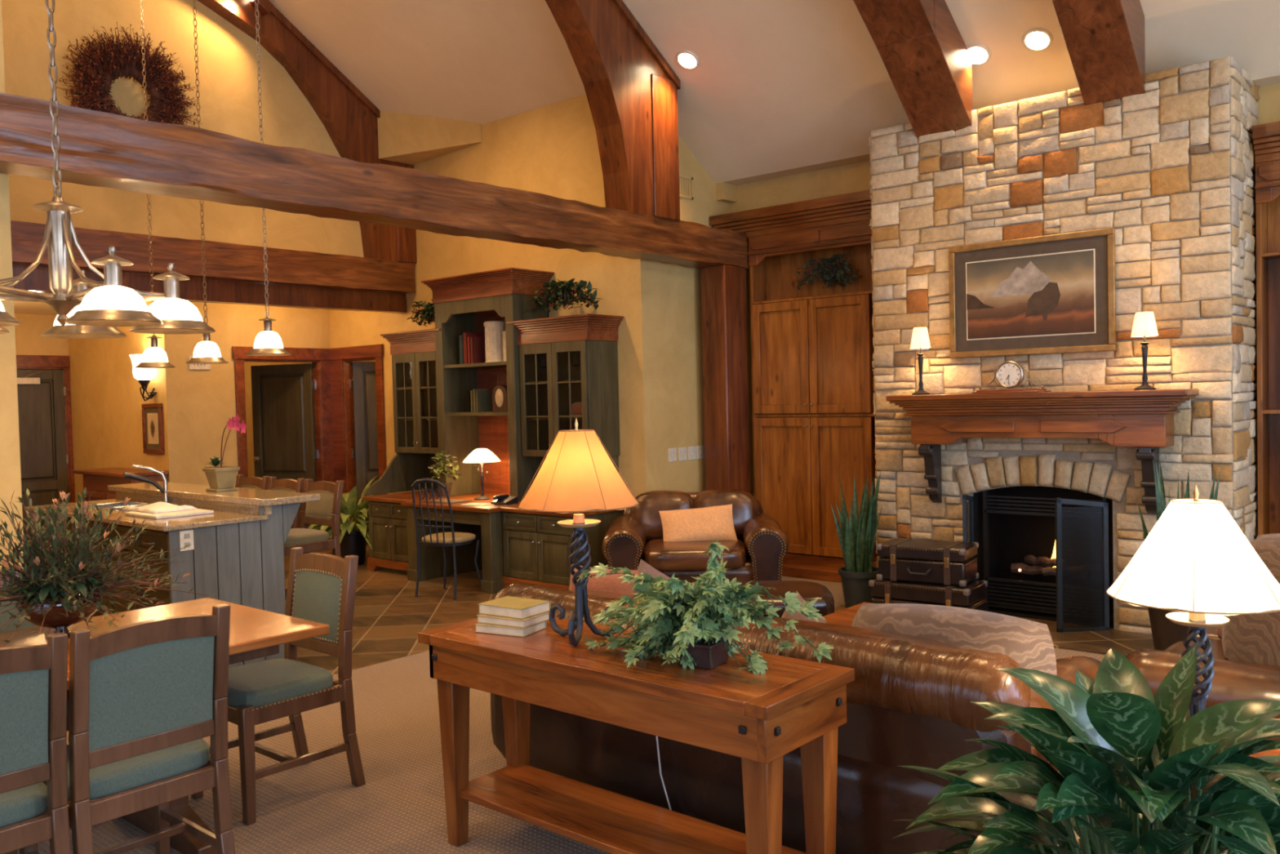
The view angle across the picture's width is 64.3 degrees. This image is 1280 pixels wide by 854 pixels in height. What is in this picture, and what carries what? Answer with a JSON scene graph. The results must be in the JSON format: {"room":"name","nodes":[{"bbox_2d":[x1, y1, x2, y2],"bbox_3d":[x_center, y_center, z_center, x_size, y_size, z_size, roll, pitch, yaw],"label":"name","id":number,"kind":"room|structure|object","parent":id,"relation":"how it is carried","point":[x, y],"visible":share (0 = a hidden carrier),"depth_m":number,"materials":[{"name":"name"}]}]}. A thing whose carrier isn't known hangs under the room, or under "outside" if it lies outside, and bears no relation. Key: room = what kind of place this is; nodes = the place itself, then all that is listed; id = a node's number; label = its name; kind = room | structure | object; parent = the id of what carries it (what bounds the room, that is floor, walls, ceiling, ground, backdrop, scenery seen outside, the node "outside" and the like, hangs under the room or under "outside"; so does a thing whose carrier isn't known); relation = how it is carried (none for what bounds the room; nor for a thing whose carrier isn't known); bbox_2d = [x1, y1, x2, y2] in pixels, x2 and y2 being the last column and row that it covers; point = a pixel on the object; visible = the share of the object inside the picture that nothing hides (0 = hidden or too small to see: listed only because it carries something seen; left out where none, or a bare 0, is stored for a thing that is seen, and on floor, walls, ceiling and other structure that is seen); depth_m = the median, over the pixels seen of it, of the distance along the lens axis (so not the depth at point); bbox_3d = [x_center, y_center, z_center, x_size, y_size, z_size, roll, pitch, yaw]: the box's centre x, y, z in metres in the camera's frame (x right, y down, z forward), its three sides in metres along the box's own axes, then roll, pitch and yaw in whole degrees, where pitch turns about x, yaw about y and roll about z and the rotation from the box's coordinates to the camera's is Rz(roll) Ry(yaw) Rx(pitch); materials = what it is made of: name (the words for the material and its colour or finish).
{"room":"living room","nodes":[
{"label":"living room","id":0,"kind":"room"},
{"bbox_2d":[0,0,23,568],"bbox_3d":[-3.631,-1.518,4.328,0.350,6.100,1.550,0,2,41],"label":"wall pier","id":1,"kind":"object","parent":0,"point":[10,455],"depth_m":4.81,"materials":[{"name":"paint"}]},
{"bbox_2d":[0,92,748,268],"bbox_3d":[-2.526,-1.359,5.095,0.295,0.332,10.340,0,2,41],"label":"timber beam","id":2,"kind":"structure","parent":1,"relation":"attached to","point":[98,148],"depth_m":5.73,"materials":[{"name":"brown wood"}]},
{"bbox_2d":[545,0,680,221],"bbox_3d":[-2.883,-3.668,4.668,0.320,4.370,9.400,0,2,41],"label":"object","id":3,"kind":"structure","parent":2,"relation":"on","point":[631,90],"depth_m":7.77,"materials":[{"name":"brown wood"}]},
{"bbox_2d":[13,313,71,502],"bbox_3d":[-8.994,0.186,8.691,0.130,2.700,7.660,0,2,41],"label":"wall","id":4,"kind":"structure","parent":0,"point":[29,340],"depth_m":11.28,"materials":[{"name":"paint"}]},
{"bbox_2d":[16,355,75,544],"bbox_3d":[-6.827,0.314,11.156,0.188,2.200,1.110,0,2,41],"label":"door","id":5,"kind":"structure","parent":4,"relation":"in","point":[43,407],"depth_m":11.34,"materials":[{"name":"brown wood"}]},
{"bbox_2d":[67,300,164,502],"bbox_3d":[-5.601,0.042,10.902,2.400,2.700,0.120,0,2,41],"label":"wall","id":6,"kind":"structure","parent":0,"point":[107,400],"depth_m":10.87,"materials":[{"name":"paint"}]},
{"bbox_2d":[129,354,156,401],"bbox_3d":[-4.905,-0.482,10.068,0.247,0.458,0.247,-1,2,-4],"label":"wall sconce","id":7,"kind":"object","parent":6,"relation":"attached to","point":[144,375],"visible":0.84,"depth_m":10.01,"materials":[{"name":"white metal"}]},
{"bbox_2d":[141,403,164,453],"bbox_3d":[-4.869,0.015,10.172,0.420,0.500,0.028,0,2,41],"label":"picture","id":8,"kind":"object","parent":6,"relation":"attached to","point":[152,413],"visible":1,"depth_m":10.16,"materials":[{"name":"brown wood"}]},
{"bbox_2d":[16,360,375,476],"bbox_3d":[-3.776,-0.003,10.955,6.000,2.700,5.700,0,2,41],"label":"door frame","id":9,"kind":"structure","parent":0,"point":[247,365],"depth_m":13.59,"materials":[{"name":"wood"}]},
{"bbox_2d":[1,0,394,293],"bbox_3d":[-5.580,-3.545,6.792,0.120,4.718,9.500,0,2,41],"label":"wall","id":10,"kind":"structure","parent":0,"point":[227,64],"depth_m":8.68,"materials":[{"name":"paint"}]},
{"bbox_2d":[56,22,201,125],"bbox_3d":[-4.058,-2.674,8.193,0.338,1.124,1.147,0,2,41],"label":"twig wreath","id":11,"kind":"object","parent":10,"relation":"attached to","point":[166,106],"visible":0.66,"depth_m":8.14,"materials":[{"name":"red plant"}]},
{"bbox_2d":[10,220,415,293],"bbox_3d":[-4.299,-1.399,8.065,0.182,0.315,6.020,0,2,41],"label":"timber beam","id":12,"kind":"structure","parent":10,"relation":"attached to","point":[224,261],"depth_m":8.79,"materials":[{"name":"brown wood"}]},
{"bbox_2d":[12,264,406,313],"bbox_3d":[-4.406,-1.155,8.176,0.147,0.196,6.030,0,2,41],"label":"timber beam","id":13,"kind":"structure","parent":12,"relation":"attached to","point":[219,291],"depth_m":9.17,"materials":[{"name":"brown wood"}]},
{"bbox_2d":[196,0,417,263],"bbox_3d":[-5.376,-3.670,6.808,0.230,4.370,9.400,0,2,41],"label":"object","id":14,"kind":"structure","parent":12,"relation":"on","point":[349,118],"depth_m":9.59,"materials":[{"name":"brown wood"}]},
{"bbox_2d":[13,265,407,315],"bbox_3d":[-7.109,-1.199,8.298,4.400,0.100,9.620,0,2,41],"label":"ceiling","id":15,"kind":"structure","parent":0,"point":[20,307],"depth_m":10.59,"materials":[{"name":"paint"}]},
{"bbox_2d":[158,302,329,487],"bbox_3d":[-4.085,0.010,10.733,0.120,2.700,1.840,0,2,41],"label":"wall","id":16,"kind":"structure","parent":0,"point":[197,405],"depth_m":10.32,"materials":[{"name":"paint"}]},
{"bbox_2d":[231,346,333,529],"bbox_3d":[-4.133,0.247,11.254,0.941,2.200,1.170,0,2,41],"label":"door","id":17,"kind":"structure","parent":16,"relation":"in","point":[288,405],"depth_m":11.36,"materials":[{"name":"brown wood"}]},
{"bbox_2d":[35,544,497,742],"bbox_3d":[-5.052,1.510,8.103,7.780,0.100,11.800,0,2,41],"label":"floor tile","id":18,"kind":"structure","parent":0,"point":[388,617],"depth_m":7.68,"materials":[{"name":"tile"}]},
{"bbox_2d":[72,467,168,501],"bbox_3d":[-5.229,0.919,10.260,1.240,0.965,0.425,0,2,41],"label":"base cabinet","id":19,"kind":"object","parent":18,"relation":"on","point":[99,480],"visible":0.23,"depth_m":10.15,"materials":[{"name":"brown wood"}]},
{"bbox_2d":[39,502,301,668],"bbox_3d":[-3.183,0.969,6.808,2.102,0.965,0.890,0,2,41],"label":"kitchen island","id":20,"kind":"object","parent":18,"relation":"on","point":[242,563],"visible":0.37,"depth_m":6.11,"materials":[{"name":"wood"}]},
{"bbox_2d":[24,498,268,531],"bbox_3d":[-3.295,0.563,6.680,2.160,0.030,0.640,0,2,41],"label":"island countertop","id":21,"kind":"structure","parent":20,"relation":"on","point":[218,517],"depth_m":6.14,"materials":[{"name":"beige stone"}]},
{"bbox_2d":[124,508,213,519],"bbox_3d":[-2.954,0.538,6.386,0.440,0.018,0.360,0,2,41],"label":"cutting board","id":22,"kind":"object","parent":21,"relation":"on","point":[193,512],"visible":0.76,"depth_m":6.27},
{"bbox_2d":[122,501,197,513],"bbox_3d":[-3.073,0.506,6.506,0.465,0.043,0.278,0,2,41],"label":"folded towel","id":23,"kind":"object","parent":22,"relation":"on","point":[157,507],"visible":1,"depth_m":6.42,"materials":[{"name":"white fabric"}]},
{"bbox_2d":[115,491,271,515],"bbox_3d":[-3.087,0.508,6.921,2.160,0.056,0.040,0,2,41],"label":"backsplash","id":24,"kind":"structure","parent":20,"relation":"attached to","point":[247,508],"depth_m":6.74,"materials":[{"name":"beige stone"}]},
{"bbox_2d":[107,481,319,506],"bbox_3d":[-3.009,0.453,7.043,2.260,0.044,0.390,0,2,41],"label":"bar","id":25,"kind":"object","parent":20,"relation":"on","point":[258,497],"visible":0.88,"depth_m":6.68,"materials":[{"name":"beige stone"}]},
{"bbox_2d":[202,413,246,492],"bbox_3d":[-2.720,0.168,6.773,0.510,0.526,0.178,0,2,41],"label":"potted orchid","id":26,"kind":"object","parent":25,"relation":"on","point":[220,478],"visible":1,"depth_m":6.82,"materials":[{"name":"beige ceramic"}]},
{"bbox_2d":[267,476,305,591],"bbox_3d":[-2.775,0.905,7.408,0.448,1.040,0.524,0,2,41],"label":"bar stool","id":27,"kind":"object","parent":18,"relation":"on","point":[285,484],"visible":0.16,"depth_m":7.49,"materials":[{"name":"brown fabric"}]},
{"bbox_2d":[283,478,343,599],"bbox_3d":[-2.396,0.905,7.083,0.448,1.040,0.524,0,2,41],"label":"bar stool","id":28,"kind":"object","parent":18,"relation":"on","point":[326,511],"visible":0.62,"depth_m":7.10,"materials":[{"name":"brown wood"}]},
{"bbox_2d":[300,475,383,564],"bbox_3d":[-2.852,0.926,10.004,1.064,0.853,1.136,0,2,41],"label":"potted plant","id":29,"kind":"object","parent":18,"relation":"on","point":[353,535],"visible":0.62,"depth_m":9.90,"materials":[{"name":"green plant"}]},
{"bbox_2d":[410,477,481,599],"bbox_3d":[-1.584,0.884,8.304,0.419,0.978,0.476,-1,2,26],"label":"desk chair","id":30,"kind":"object","parent":18,"relation":"on","point":[442,539],"visible":1,"depth_m":8.17,"materials":[{"name":"metal"}]},
{"bbox_2d":[421,532,475,543],"bbox_3d":[-1.567,0.909,8.339,0.400,0.070,0.380,-1,2,26],"label":"seat cushion","id":31,"kind":"object","parent":30,"relation":"on","point":[446,537],"depth_m":8.20,"materials":[{"name":"beige fabric"}]},
{"bbox_2d":[362,267,624,593],"bbox_3d":[-1.421,-0.004,9.017,2.982,2.700,0.965,0,2,41],"label":"desk unit","id":32,"kind":"object","parent":18,"relation":"on","point":[557,371],"visible":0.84,"depth_m":8.91,"materials":[{"name":"wood"}]},
{"bbox_2d":[428,450,461,496],"bbox_3d":[-1.826,0.417,9.473,0.307,0.450,0.291,0,2,41],"label":"potted plant","id":33,"kind":"object","parent":32,"relation":"on","point":[438,469],"visible":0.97,"depth_m":9.42,"materials":[{"name":"green plant"}]},
{"bbox_2d":[444,361,506,368],"bbox_3d":[-1.352,-0.563,9.272,0.870,0.030,0.405,0,2,41],"label":"shelf","id":34,"kind":"object","parent":32,"relation":"attached to","point":[447,365],"depth_m":9.27,"materials":[{"name":"green wood"}]},
{"bbox_2d":[462,448,500,499],"bbox_3d":[-1.404,0.418,9.072,0.357,0.453,0.344,0,2,41],"label":"desk lamp","id":35,"kind":"object","parent":32,"relation":"on","point":[480,455],"visible":1,"depth_m":9.00,"materials":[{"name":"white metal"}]},
{"bbox_2d":[362,488,624,517],"bbox_3d":[-1.336,0.663,8.977,2.800,0.035,0.965,0,2,41],"label":"countertop","id":36,"kind":"structure","parent":32,"relation":"on","point":[405,499],"depth_m":8.81,"materials":[{"name":"brown wood"}]},
{"bbox_2d":[483,320,505,362],"bbox_3d":[-1.299,-0.763,9.188,0.218,0.370,0.218,0,2,41],"label":"jar","id":37,"kind":"object","parent":32,"relation":"on","point":[494,330],"visible":0.82,"depth_m":9.10,"materials":[{"name":"ceramic"}]},
{"bbox_2d":[524,278,602,315],"bbox_3d":[-0.640,-1.127,8.630,0.833,0.318,0.361,0,2,41],"label":"plant","id":38,"kind":"object","parent":32,"relation":"on","point":[564,295],"visible":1,"depth_m":8.58,"materials":[{"name":"green plant"}]},
{"bbox_2d":[700,264,750,493],"bbox_3d":[0.758,-0.048,8.914,0.260,2.690,0.330,0,2,41],"label":"timber post","id":39,"kind":"object","parent":18,"relation":"on","point":[723,286],"visible":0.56,"depth_m":8.79,"materials":[{"name":"brown wood"}]},
{"bbox_2d":[328,93,631,493],"bbox_3d":[-1.785,-0.812,10.011,4.550,4.276,0.120,0,2,41],"label":"wall","id":40,"kind":"structure","parent":0,"point":[552,149],"depth_m":9.20,"materials":[{"name":"paint"}]},
{"bbox_2d":[328,343,386,544],"bbox_3d":[-2.875,0.216,11.291,1.020,2.200,0.637,0,2,41],"label":"door","id":41,"kind":"structure","parent":40,"relation":"in","point":[362,396],"depth_m":11.27,"materials":[{"name":"brown wood"}]},
{"bbox_2d":[377,110,482,164],"bbox_3d":[-2.037,-2.898,9.769,1.080,0.530,0.420,0,2,41],"label":"wall","id":42,"kind":"structure","parent":40,"relation":"attached to","point":[404,138],"depth_m":9.81,"materials":[{"name":"paint"}]},
{"bbox_2d":[17,576,1228,853],"bbox_3d":[0.763,1.525,2.518,8.320,0.112,10.900,0,2,41],"label":"carpet","id":43,"kind":"structure","parent":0,"point":[315,806],"depth_m":4.21,"materials":[{"name":"carpet"}]},
{"bbox_2d":[0,632,71,853],"bbox_3d":[-1.932,1.060,2.851,0.524,0.950,0.468,0,2,41],"label":"dining chair","id":44,"kind":"object","parent":43,"relation":"on","point":[33,677],"visible":1,"depth_m":2.82,"materials":[{"name":"brown wood"}]},
{"bbox_2d":[0,568,101,798],"bbox_3d":[-2.398,1.040,3.929,0.524,0.950,0.468,0,2,41],"label":"dining chair","id":45,"kind":"object","parent":43,"relation":"on","point":[4,617],"visible":0.04,"depth_m":4.07,"materials":[{"name":"teal fabric"}]},
{"bbox_2d":[19,604,235,853],"bbox_3d":[-1.623,1.042,3.211,0.524,0.950,0.468,0,2,41],"label":"dining chair","id":46,"kind":"object","parent":43,"relation":"on","point":[144,696],"visible":0.8,"depth_m":3.07,"materials":[{"name":"teal fabric"}]},
{"bbox_2d":[0,597,329,853],"bbox_3d":[-2.118,1.146,3.345,0.930,0.760,1.930,0,2,41],"label":"dining table","id":47,"kind":"object","parent":43,"relation":"on","point":[254,633],"visible":0.34,"depth_m":3.74,"materials":[{"name":"brown wood"}]},
{"bbox_2d":[16,586,102,638],"bbox_3d":[-2.092,0.673,3.675,0.270,0.165,0.270,0,2,41],"label":"bowl","id":48,"kind":"object","parent":47,"relation":"on","point":[53,619],"depth_m":3.57,"materials":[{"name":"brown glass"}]},
{"bbox_2d":[0,486,213,647],"bbox_3d":[-2.061,0.482,3.693,0.952,0.544,0.978,0,2,44],"label":"flower arrangement","id":49,"kind":"object","parent":47,"relation":"on","point":[55,591],"visible":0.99,"depth_m":3.59,"materials":[{"name":"green plant"}]},
{"bbox_2d":[191,546,365,825],"bbox_3d":[-1.489,1.013,4.147,0.468,0.950,0.524,0,2,41],"label":"dining chair","id":50,"kind":"object","parent":43,"relation":"on","point":[322,587],"visible":0.73,"depth_m":4.14,"materials":[{"name":"brown wood"}]},
{"bbox_2d":[417,616,854,853],"bbox_3d":[-0.068,1.098,3.307,1.470,0.760,0.465,0,2,41],"label":"console table","id":51,"kind":"object","parent":43,"relation":"on","point":[757,719],"visible":0.87,"depth_m":3.11,"materials":[{"name":"brown wood"}]},
{"bbox_2d":[475,620,546,636],"bbox_3d":[-0.457,0.704,3.601,0.205,0.028,0.150,-1,2,27],"label":"book","id":52,"kind":"object","parent":51,"relation":"on","point":[480,627],"visible":0.62,"depth_m":3.54,"materials":[{"name":"paper"}]},
{"bbox_2d":[476,611,549,627],"bbox_3d":[-0.449,0.676,3.615,0.210,0.026,0.155,0,2,31],"label":"book","id":53,"kind":"object","parent":52,"relation":"on","point":[485,619],"visible":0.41,"depth_m":3.56,"materials":[{"name":"paper"}]},
{"bbox_2d":[478,595,551,619],"bbox_3d":[-0.448,0.644,3.636,0.205,0.036,0.160,0,2,34],"label":"book","id":54,"kind":"object","parent":53,"relation":"on","point":[516,607],"visible":0.9,"depth_m":3.60,"materials":[{"name":"paper"}]},
{"bbox_2d":[518,418,638,645],"bbox_3d":[-0.205,0.343,3.424,0.404,0.751,0.408,0,2,41],"label":"lamp","id":55,"kind":"object","parent":51,"relation":"on","point":[577,473],"visible":0.94,"depth_m":3.33,"materials":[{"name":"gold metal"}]},
{"bbox_2d":[458,764,806,853],"bbox_3d":[-0.060,1.290,3.309,1.340,0.025,0.325,0,2,41],"label":"shelf","id":56,"kind":"object","parent":51,"relation":"attached to","point":[611,822],"depth_m":3.35,"materials":[{"name":"brown wood"}]},
{"bbox_2d":[576,538,834,675],"bbox_3d":[0.169,0.540,3.099,0.828,0.389,0.508,-1,2,11],"label":"potted plant","id":57,"kind":"object","parent":51,"relation":"on","point":[693,624],"visible":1,"depth_m":3.02,"materials":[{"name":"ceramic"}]},
{"bbox_2d":[602,488,789,585],"bbox_3d":[0.409,0.917,7.648,1.347,0.850,1.033,-1,2,3],"label":"leather armchair","id":58,"kind":"object","parent":43,"relation":"on","point":[760,548],"visible":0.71,"depth_m":7.25,"materials":[{"name":"brown leather"}]},
{"bbox_2d":[629,488,757,542],"bbox_3d":[0.415,0.693,7.906,0.994,0.417,0.370,-1,2,3],"label":"cushion","id":59,"kind":"object","parent":58,"relation":"on","point":[744,506],"depth_m":7.77,"materials":[{"name":"brown leather"}]},
{"bbox_2d":[643,537,746,571],"bbox_3d":[0.403,0.931,7.523,0.752,0.171,0.781,-1,2,3],"label":"seat cushion","id":60,"kind":"object","parent":58,"relation":"on","point":[664,556],"depth_m":7.18,"materials":[{"name":"brown leather"}]},
{"bbox_2d":[658,503,737,541],"bbox_3d":[0.436,0.742,7.647,0.576,0.298,0.192,-1,2,-2],"label":"throw pillow","id":61,"kind":"object","parent":58,"relation":"on","point":[713,522],"visible":0.92,"depth_m":7.60,"materials":[{"name":"beige fabric"}]},
{"bbox_2d":[737,580,834,617],"bbox_3d":[0.710,1.148,5.803,0.775,0.481,0.602,-1,2,5],"label":"leather ottoman","id":62,"kind":"object","parent":43,"relation":"on","point":[809,591],"visible":0.13,"depth_m":5.62,"materials":[{"name":"brown leather"}]},
{"bbox_2d":[709,190,877,582],"bbox_3d":[1.442,-0.297,8.655,1.795,3.170,0.325,0,2,41],"label":"tall cabinet","id":63,"kind":"object","parent":43,"relation":"on","point":[812,349],"visible":0.56,"depth_m":8.57,"materials":[{"name":"brown wood"}]},
{"bbox_2d":[795,253,862,290],"bbox_3d":[1.580,-1.280,8.550,0.658,0.311,0.239,0,2,41],"label":"ivy plant","id":64,"kind":"object","parent":63,"relation":"in","point":[827,277],"visible":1,"depth_m":8.51,"materials":[{"name":"green plant"}]},
{"bbox_2d":[490,583,1101,853],"bbox_3d":[0.506,1.045,3.929,2.309,0.803,1.040,0,2,41],"label":"leather sofa","id":65,"kind":"object","parent":43,"relation":"on","point":[908,698],"visible":0.34,"depth_m":3.15,"materials":[{"name":"brown leather"}]},
{"bbox_2d":[568,565,639,595],"bbox_3d":[-0.157,0.794,4.393,0.400,0.365,0.197,0,2,31],"label":"throw pillow","id":66,"kind":"object","parent":65,"relation":"on","point":[611,583],"visible":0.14,"depth_m":4.34,"materials":[{"name":"orange fabric"}]},
{"bbox_2d":[772,617,959,648],"bbox_3d":[0.698,0.856,3.452,0.899,0.343,0.202,0,2,41],"label":"cushion","id":67,"kind":"object","parent":65,"relation":"on","point":[858,630],"depth_m":3.40,"materials":[{"name":"brown leather"}]},
{"bbox_2d":[850,603,1057,675],"bbox_3d":[1.024,0.808,3.435,0.728,0.381,0.312,0,2,41],"label":"throw pillow","id":68,"kind":"object","parent":65,"relation":"on","point":[1028,642],"visible":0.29,"depth_m":3.33,"materials":[{"name":"fabric"}]},
{"bbox_2d":[822,602,871,626],"bbox_3d":[1.240,1.175,4.947,0.720,0.450,0.730,0,2,41],"label":"coffee table","id":69,"kind":"object","parent":43,"relation":"on","point":[846,616],"visible":0.03,"depth_m":5.11,"materials":[{"name":"brown wood"}]},
{"bbox_2d":[830,471,882,608],"bbox_3d":[1.591,0.810,7.382,0.362,1.023,0.313,-1,2,26],"label":"snake plant","id":70,"kind":"object","parent":43,"relation":"on","point":[857,537],"visible":0.96,"depth_m":7.29,"materials":[{"name":"green plant"}]},
{"bbox_2d":[868,578,987,611],"bbox_3d":[1.904,1.170,6.747,0.678,0.304,0.413,0,2,37],"label":"suitcase","id":71,"kind":"object","parent":43,"relation":"on","point":[971,596],"visible":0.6,"depth_m":6.61,"materials":[{"name":"leather"}]},
{"bbox_2d":[875,537,978,586],"bbox_3d":[1.904,0.893,6.761,0.588,0.244,0.383,0,2,33],"label":"suitcase","id":72,"kind":"object","parent":71,"relation":"on","point":[907,559],"visible":1,"depth_m":6.64,"materials":[{"name":"leather"}]},
{"bbox_2d":[962,494,1109,632],"bbox_3d":[2.561,0.883,6.695,0.910,0.870,0.306,0,2,41],"label":"fire screen","id":73,"kind":"object","parent":43,"relation":"on","point":[1104,524],"visible":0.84,"depth_m":6.50,"materials":[{"name":"grey metal"}]},
{"bbox_2d":[868,56,1260,634],"bbox_3d":[2.866,-0.450,7.088,2.410,3.503,0.826,0,2,41],"label":"stone fireplace","id":74,"kind":"object","parent":43,"relation":"on","point":[1171,166],"visible":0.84,"depth_m":6.60,"materials":[{"name":"beige stone"}]},
{"bbox_2d":[948,227,1115,358],"bbox_3d":[2.582,-0.868,6.769,1.090,0.775,0.028,0,2,41],"label":"landscape painting","id":75,"kind":"object","parent":74,"relation":"attached to","point":[1055,293],"visible":1,"depth_m":6.74,"materials":[{"name":"brown wood"}]},
{"bbox_2d":[966,249,1094,338],"bbox_3d":[2.581,-0.868,6.769,0.836,0.521,0.002,0,2,41],"label":"print","id":76,"kind":"object","parent":75,"relation":"attached to","point":[1046,294],"depth_m":6.75,"materials":[{"name":"paper"}]},
{"bbox_2d":[886,388,1199,514],"bbox_3d":[2.562,0.160,6.663,1.910,0.773,0.308,0,2,41],"label":"mantel shelf","id":77,"kind":"object","parent":74,"relation":"attached to","point":[1144,420],"visible":0.93,"depth_m":6.48,"materials":[{"name":"brown wood"}]},
{"bbox_2d":[910,327,930,395],"bbox_3d":[1.971,-0.462,7.148,0.156,0.470,0.135,0,2,41],"label":"lamp","id":78,"kind":"object","parent":77,"relation":"on","point":[920,338],"visible":0.96,"depth_m":7.11,"materials":[{"name":"white fabric"}]},
{"bbox_2d":[972,360,1050,393],"bbox_3d":[2.446,-0.331,6.720,0.480,0.210,0.120,0,2,41],"label":"clock","id":79,"kind":"object","parent":77,"relation":"on","point":[1010,375],"visible":0.98,"depth_m":6.70,"materials":[{"name":"brown wood"}]},
{"bbox_2d":[1130,311,1158,390],"bbox_3d":[3.066,-0.461,6.182,0.156,0.470,0.135,0,2,41],"label":"lamp","id":80,"kind":"object","parent":77,"relation":"on","point":[1144,323],"visible":0.98,"depth_m":6.15,"materials":[{"name":"white fabric"}]},
{"bbox_2d":[982,490,1109,618],"bbox_3d":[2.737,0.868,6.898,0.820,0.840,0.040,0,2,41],"label":"firebox","id":81,"kind":"object","parent":74,"relation":"attached to","point":[985,493],"depth_m":7.00,"materials":[{"name":"black metal"}]},
{"bbox_2d":[892,645,1279,853],"bbox_3d":[0.896,0.953,1.821,0.943,1.089,0.985,-1,2,9],"label":"plant","id":82,"kind":"object","parent":43,"relation":"on","point":[1136,773],"visible":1,"depth_m":1.77,"materials":[{"name":"green plant"}]},
{"bbox_2d":[1135,459,1220,650],"bbox_3d":[3.109,0.752,5.838,0.418,1.154,0.424,-1,2,-4],"label":"snake plant","id":83,"kind":"object","parent":43,"relation":"on","point":[1166,633],"visible":0.2,"depth_m":5.79,"materials":[{"name":"green plant"}]},
{"bbox_2d":[1126,613,1279,740],"bbox_3d":[2.700,0.949,3.995,1.096,0.886,1.905,0,2,41],"label":"sofa","id":84,"kind":"object","parent":43,"relation":"on","point":[1231,680],"visible":0.21,"depth_m":3.44,"materials":[{"name":"brown leather"}]},
{"bbox_2d":[1164,639,1228,660],"bbox_3d":[2.359,0.955,3.830,0.753,0.141,0.713,0,2,41],"label":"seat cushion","id":85,"kind":"object","parent":84,"relation":"on","point":[1217,651],"depth_m":4.07,"materials":[{"name":"brown leather"}]},
{"bbox_2d":[1222,533,1279,666],"bbox_3d":[2.335,0.670,3.673,0.266,0.554,0.593,-1,2,-2],"label":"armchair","id":86,"kind":"object","parent":84,"relation":"on","point":[1255,638],"visible":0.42,"depth_m":3.69,"materials":[{"name":"fabric"}]},
{"bbox_2d":[1248,748,1279,757],"bbox_3d":[1.512,1.177,2.730,0.540,0.560,0.520,0,2,41],"label":"end table","id":87,"kind":"object","parent":43,"relation":"on","point":[1271,752],"visible":0.02,"depth_m":2.78,"materials":[{"name":"brown wood"}]},
{"bbox_2d":[1106,484,1279,716],"bbox_3d":[1.464,0.525,2.673,0.434,0.751,0.439,0,2,41],"label":"lamp","id":88,"kind":"object","parent":87,"relation":"on","point":[1196,558],"visible":0.77,"depth_m":2.58,"materials":[{"name":"white fabric"}]},
{"bbox_2d":[1252,121,1279,535],"bbox_3d":[4.629,-0.295,5.919,1.785,3.170,0.325,0,2,41],"label":"tall cabinet","id":89,"kind":"object","parent":43,"relation":"on","point":[1266,137],"visible":0.82,"depth_m":6.48,"materials":[{"name":"brown wood"}]},
{"bbox_2d":[626,135,729,497],"bbox_3d":[0.383,-0.808,8.929,0.150,4.226,1.300,0,2,41],"label":"wall","id":90,"kind":"structure","parent":0,"point":[664,320],"depth_m":8.65,"materials":[{"name":"paint"}]},
{"bbox_2d":[268,0,1279,185],"bbox_3d":[-0.696,-4.011,3.500,11.820,4.030,10.900,0,2,41],"label":"ceiling","id":91,"kind":"structure","parent":0,"point":[778,88],"depth_m":7.98,"materials":[{"name":"paint"}]},
{"bbox_2d":[0,0,215,338],"bbox_3d":[-2.052,-3.080,3.376,0.950,5.500,0.916,-1,2,18],"label":"chandelier","id":92,"kind":"object","parent":91,"relation":"hanging from","point":[95,312],"visible":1,"depth_m":3.45,"materials":[{"name":"silver metal"}]},
{"bbox_2d":[134,0,175,368],"bbox_3d":[-3.541,-2.589,7.264,0.268,4.327,0.266,-1,2,-1],"label":"pendant light","id":93,"kind":"object","parent":91,"relation":"hanging from","point":[153,357],"visible":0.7,"depth_m":7.27,"materials":[{"name":"white glass"}]},
{"bbox_2d":[185,0,228,364],"bbox_3d":[-2.950,-2.588,6.756,0.266,4.327,0.268,-1,2,20],"label":"pendant light","id":94,"kind":"object","parent":91,"relation":"hanging from","point":[206,352],"visible":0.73,"depth_m":6.76,"materials":[{"name":"white glass"}]},
{"bbox_2d":[245,0,291,355],"bbox_3d":[-2.350,-2.598,6.242,0.266,4.307,0.268,-2,2,-8],"label":"pendant light","id":95,"kind":"object","parent":91,"relation":"hanging from","point":[268,342],"visible":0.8,"depth_m":6.25,"materials":[{"name":"silver metal"}]},
{"bbox_2d":[853,0,972,138],"bbox_3d":[0.339,-3.949,5.051,0.410,3.984,5.395,0,2,41],"label":"rafter","id":96,"kind":"object","parent":91,"relation":"attached to","point":[925,55],"visible":1,"depth_m":6.78,"materials":[{"name":"brown wood"}]},
{"bbox_2d":[1022,27,1053,52],"bbox_3d":[2.618,-2.550,6.703,0.196,0.122,0.171,0,2,41],"label":"recessed light","id":97,"kind":"object","parent":91,"relation":"in","point":[1036,38],"visible":1,"depth_m":6.69,"materials":[{"name":"white glass"}]},
{"bbox_2d":[1052,0,1145,105],"bbox_3d":[1.192,-3.949,4.318,0.360,3.984,5.395,0,2,41],"label":"rafter","id":98,"kind":"object","parent":91,"relation":"attached to","point":[1104,39],"visible":1,"depth_m":6.18,"materials":[{"name":"brown wood"}]},
{"bbox_2d":[729,84,1279,497],"bbox_3d":[4.083,-0.518,6.677,8.700,3.600,0.120,0,2,41],"label":"wall","id":99,"kind":"structure","parent":0,"point":[855,177],"depth_m":8.82,"materials":[{"name":"paint"}]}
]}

